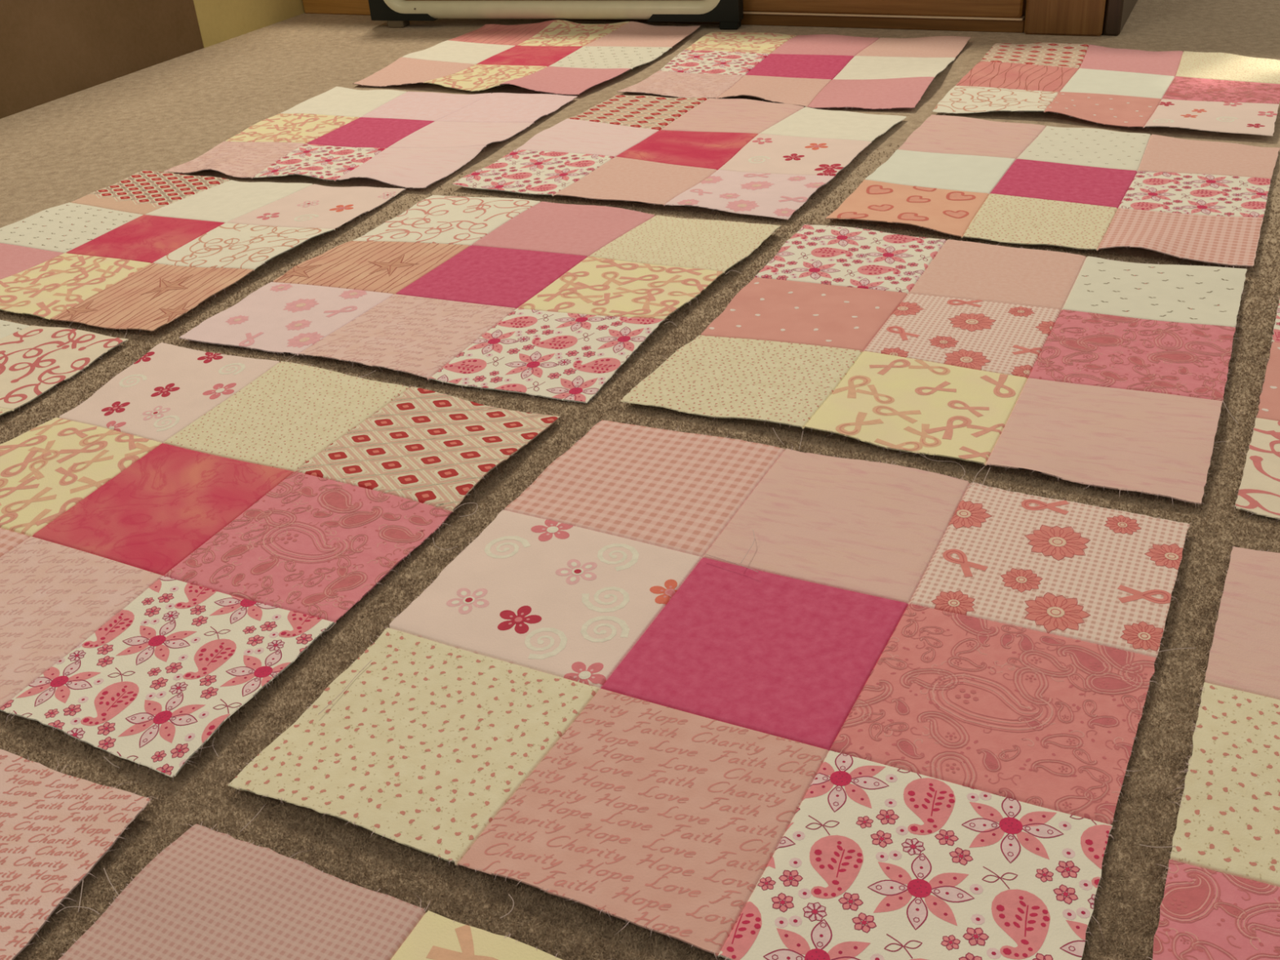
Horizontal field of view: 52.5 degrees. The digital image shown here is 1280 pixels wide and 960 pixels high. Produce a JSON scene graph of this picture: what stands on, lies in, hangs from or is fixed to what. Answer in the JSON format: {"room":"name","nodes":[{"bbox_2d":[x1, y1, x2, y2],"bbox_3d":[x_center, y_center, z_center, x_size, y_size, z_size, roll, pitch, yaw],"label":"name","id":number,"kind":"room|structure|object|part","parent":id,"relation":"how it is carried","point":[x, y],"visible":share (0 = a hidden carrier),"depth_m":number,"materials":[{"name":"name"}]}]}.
{"room":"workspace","nodes":[
{"label":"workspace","id":0,"kind":"room"},
{"bbox_2d":[0,0,305,119],"bbox_3d":[-1.250,-0.540,0.784,0.092,1.100,3.030,10,33,22],"label":"wall","id":1,"kind":"structure","parent":0,"point":[51,50],"depth_m":1.82,"materials":[{"name":"brown paint"}]},
{"bbox_2d":[0,0,1279,959],"bbox_3d":[0.481,-0.088,0.921,3.290,0.032,4.200,10,33,22],"label":"floor","id":2,"kind":"structure","parent":0,"point":[160,117],"depth_m":0.87,"materials":[{"name":"beige carpet"}]},
{"bbox_2d":[0,320,128,415],"bbox_3d":[-0.632,-0.052,0.958,0.359,0.008,0.368,10,34,23],"label":"block","id":3,"kind":"object","parent":2,"relation":"on","point":[34,360],"visible":1,"depth_m":1.01,"materials":[{"name":"pink fabric"}]},
{"bbox_2d":[0,749,158,959],"bbox_3d":[-0.445,0.202,0.508,0.388,0.008,0.373,11,34,23],"label":"block","id":4,"kind":"object","parent":2,"relation":"on","point":[55,826],"visible":1,"depth_m":0.56,"materials":[{"name":"pink fabric"}]},
{"bbox_2d":[0,168,405,338],"bbox_3d":[-0.465,-0.236,1.242,0.354,0.011,0.389,11,34,24],"label":"block","id":5,"kind":"object","parent":2,"relation":"on","point":[142,251],"visible":1,"depth_m":1.23,"materials":[{"name":"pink fabric"}]},
{"bbox_2d":[0,342,560,777],"bbox_3d":[-0.285,0.014,0.801,0.377,0.011,0.383,11,34,24],"label":"block","id":6,"kind":"object","parent":2,"relation":"on","point":[173,540],"visible":1,"depth_m":0.78,"materials":[{"name":"fabric"}]},
{"bbox_2d":[57,822,610,959],"bbox_3d":[-0.111,0.267,0.358,0.371,0.009,0.372,11,34,24],"label":"block","id":7,"kind":"object","parent":2,"relation":"on","point":[210,894],"visible":1,"depth_m":0.52,"materials":[{"name":"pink fabric"}]},
{"bbox_2d":[163,86,577,187],"bbox_3d":[-0.307,-0.407,1.511,0.362,0.013,0.369,8,33,20],"label":"block","id":8,"kind":"object","parent":2,"relation":"on","point":[395,138],"visible":1,"depth_m":1.50,"materials":[{"name":"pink fabric"}]},
{"bbox_2d":[178,195,780,403],"bbox_3d":[-0.124,-0.170,1.092,0.383,0.010,0.394,13,35,26],"label":"block","id":9,"kind":"object","parent":2,"relation":"on","point":[536,298],"visible":1,"depth_m":1.07,"materials":[{"name":"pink fabric"}]},
{"bbox_2d":[352,19,700,94],"bbox_3d":[-0.150,-0.593,1.800,0.377,0.017,0.401,8,33,20],"label":"block","id":10,"kind":"object","parent":2,"relation":"on","point":[557,56],"visible":1,"depth_m":1.80,"materials":[{"name":"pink fabric"}]},
{"bbox_2d":[368,0,743,30],"bbox_3d":[-0.147,-0.836,1.892,0.598,0.342,0.028,7,32,17],"label":"frame","id":11,"kind":"object","parent":2,"relation":"on","point":[729,14],"visible":1,"depth_m":1.95,"materials":[{"name":"plastic"}]},
{"bbox_3d":[-0.145,-0.845,1.894,0.534,0.290,0.006,7,32,17],"label":"panel","id":12,"kind":"part","parent":11,"relation":"part of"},
{"bbox_2d":[452,93,906,219],"bbox_3d":[0.051,-0.354,1.378,0.373,0.013,0.377,12,34,25],"label":"block","id":13,"kind":"object","parent":2,"relation":"on","point":[740,156],"visible":1,"depth_m":1.36,"materials":[{"name":"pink fabric"}]},
{"bbox_2d":[227,420,1195,959],"bbox_3d":[0.063,0.081,0.648,0.391,0.010,0.394,10,33,22],"label":"block","id":14,"kind":"object","parent":2,"relation":"on","point":[730,699],"visible":1,"depth_m":0.61,"materials":[{"name":"pink fabric"}]},
{"bbox_2d":[302,0,1137,36],"bbox_3d":[0.102,-0.968,2.002,1.320,0.425,0.436,10,33,22],"label":"base cabinet","id":15,"kind":"object","parent":2,"relation":"on","point":[1094,18],"visible":0.54,"depth_m":1.79,"materials":[{"name":"brown wood"}]},
{"bbox_3d":[0.277,-0.825,1.756,0.503,0.371,0.022,10,33,22],"label":"door","id":16,"kind":"part","parent":15,"relation":"part of","materials":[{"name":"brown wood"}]},
{"bbox_3d":[0.687,-0.852,1.760,0.021,0.400,0.390,10,33,22],"label":"panel","id":17,"kind":"part","parent":15,"relation":"part of","materials":[{"name":"brown wood"}]},
{"bbox_2d":[617,31,971,109],"bbox_3d":[0.202,-0.529,1.654,0.383,0.014,0.361,9,33,21],"label":"block","id":18,"kind":"object","parent":2,"relation":"on","point":[820,71],"visible":1,"depth_m":1.65,"materials":[{"name":"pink fabric"}]},
{"bbox_2d":[620,223,1247,504],"bbox_3d":[0.229,-0.103,0.936,0.388,0.009,0.396,12,34,25],"label":"block","id":19,"kind":"object","parent":2,"relation":"on","point":[1095,371],"visible":1,"depth_m":0.91,"materials":[{"name":"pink fabric"}]},
{"bbox_2d":[825,113,1279,266],"bbox_3d":[0.398,-0.286,1.223,0.374,0.012,0.364,13,35,26],"label":"block","id":20,"kind":"object","parent":2,"relation":"on","point":[1026,184],"visible":1,"depth_m":1.20,"materials":[{"name":"pink fabric"}]},
{"bbox_2d":[930,42,1279,136],"bbox_3d":[0.548,-0.467,1.492,0.372,0.030,0.362,12,34,25],"label":"block","id":21,"kind":"object","parent":2,"relation":"on","point":[1210,91],"visible":1,"depth_m":1.47,"materials":[{"name":"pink fabric"}]},
{"bbox_2d":[1140,546,1279,959],"bbox_3d":[0.395,0.153,0.489,0.376,0.008,0.370,12,34,24],"label":"block","id":22,"kind":"object","parent":2,"relation":"on","point":[1221,900],"visible":1,"depth_m":0.54,"materials":[{"name":"pink fabric"}]},
{"bbox_2d":[1233,297,1279,519],"bbox_3d":[0.570,-0.034,0.782,0.370,0.009,0.367,11,34,24],"label":"block","id":23,"kind":"object","parent":2,"relation":"on","point":[1259,491],"visible":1,"depth_m":0.77,"materials":[{"name":"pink fabric"}]}
]}

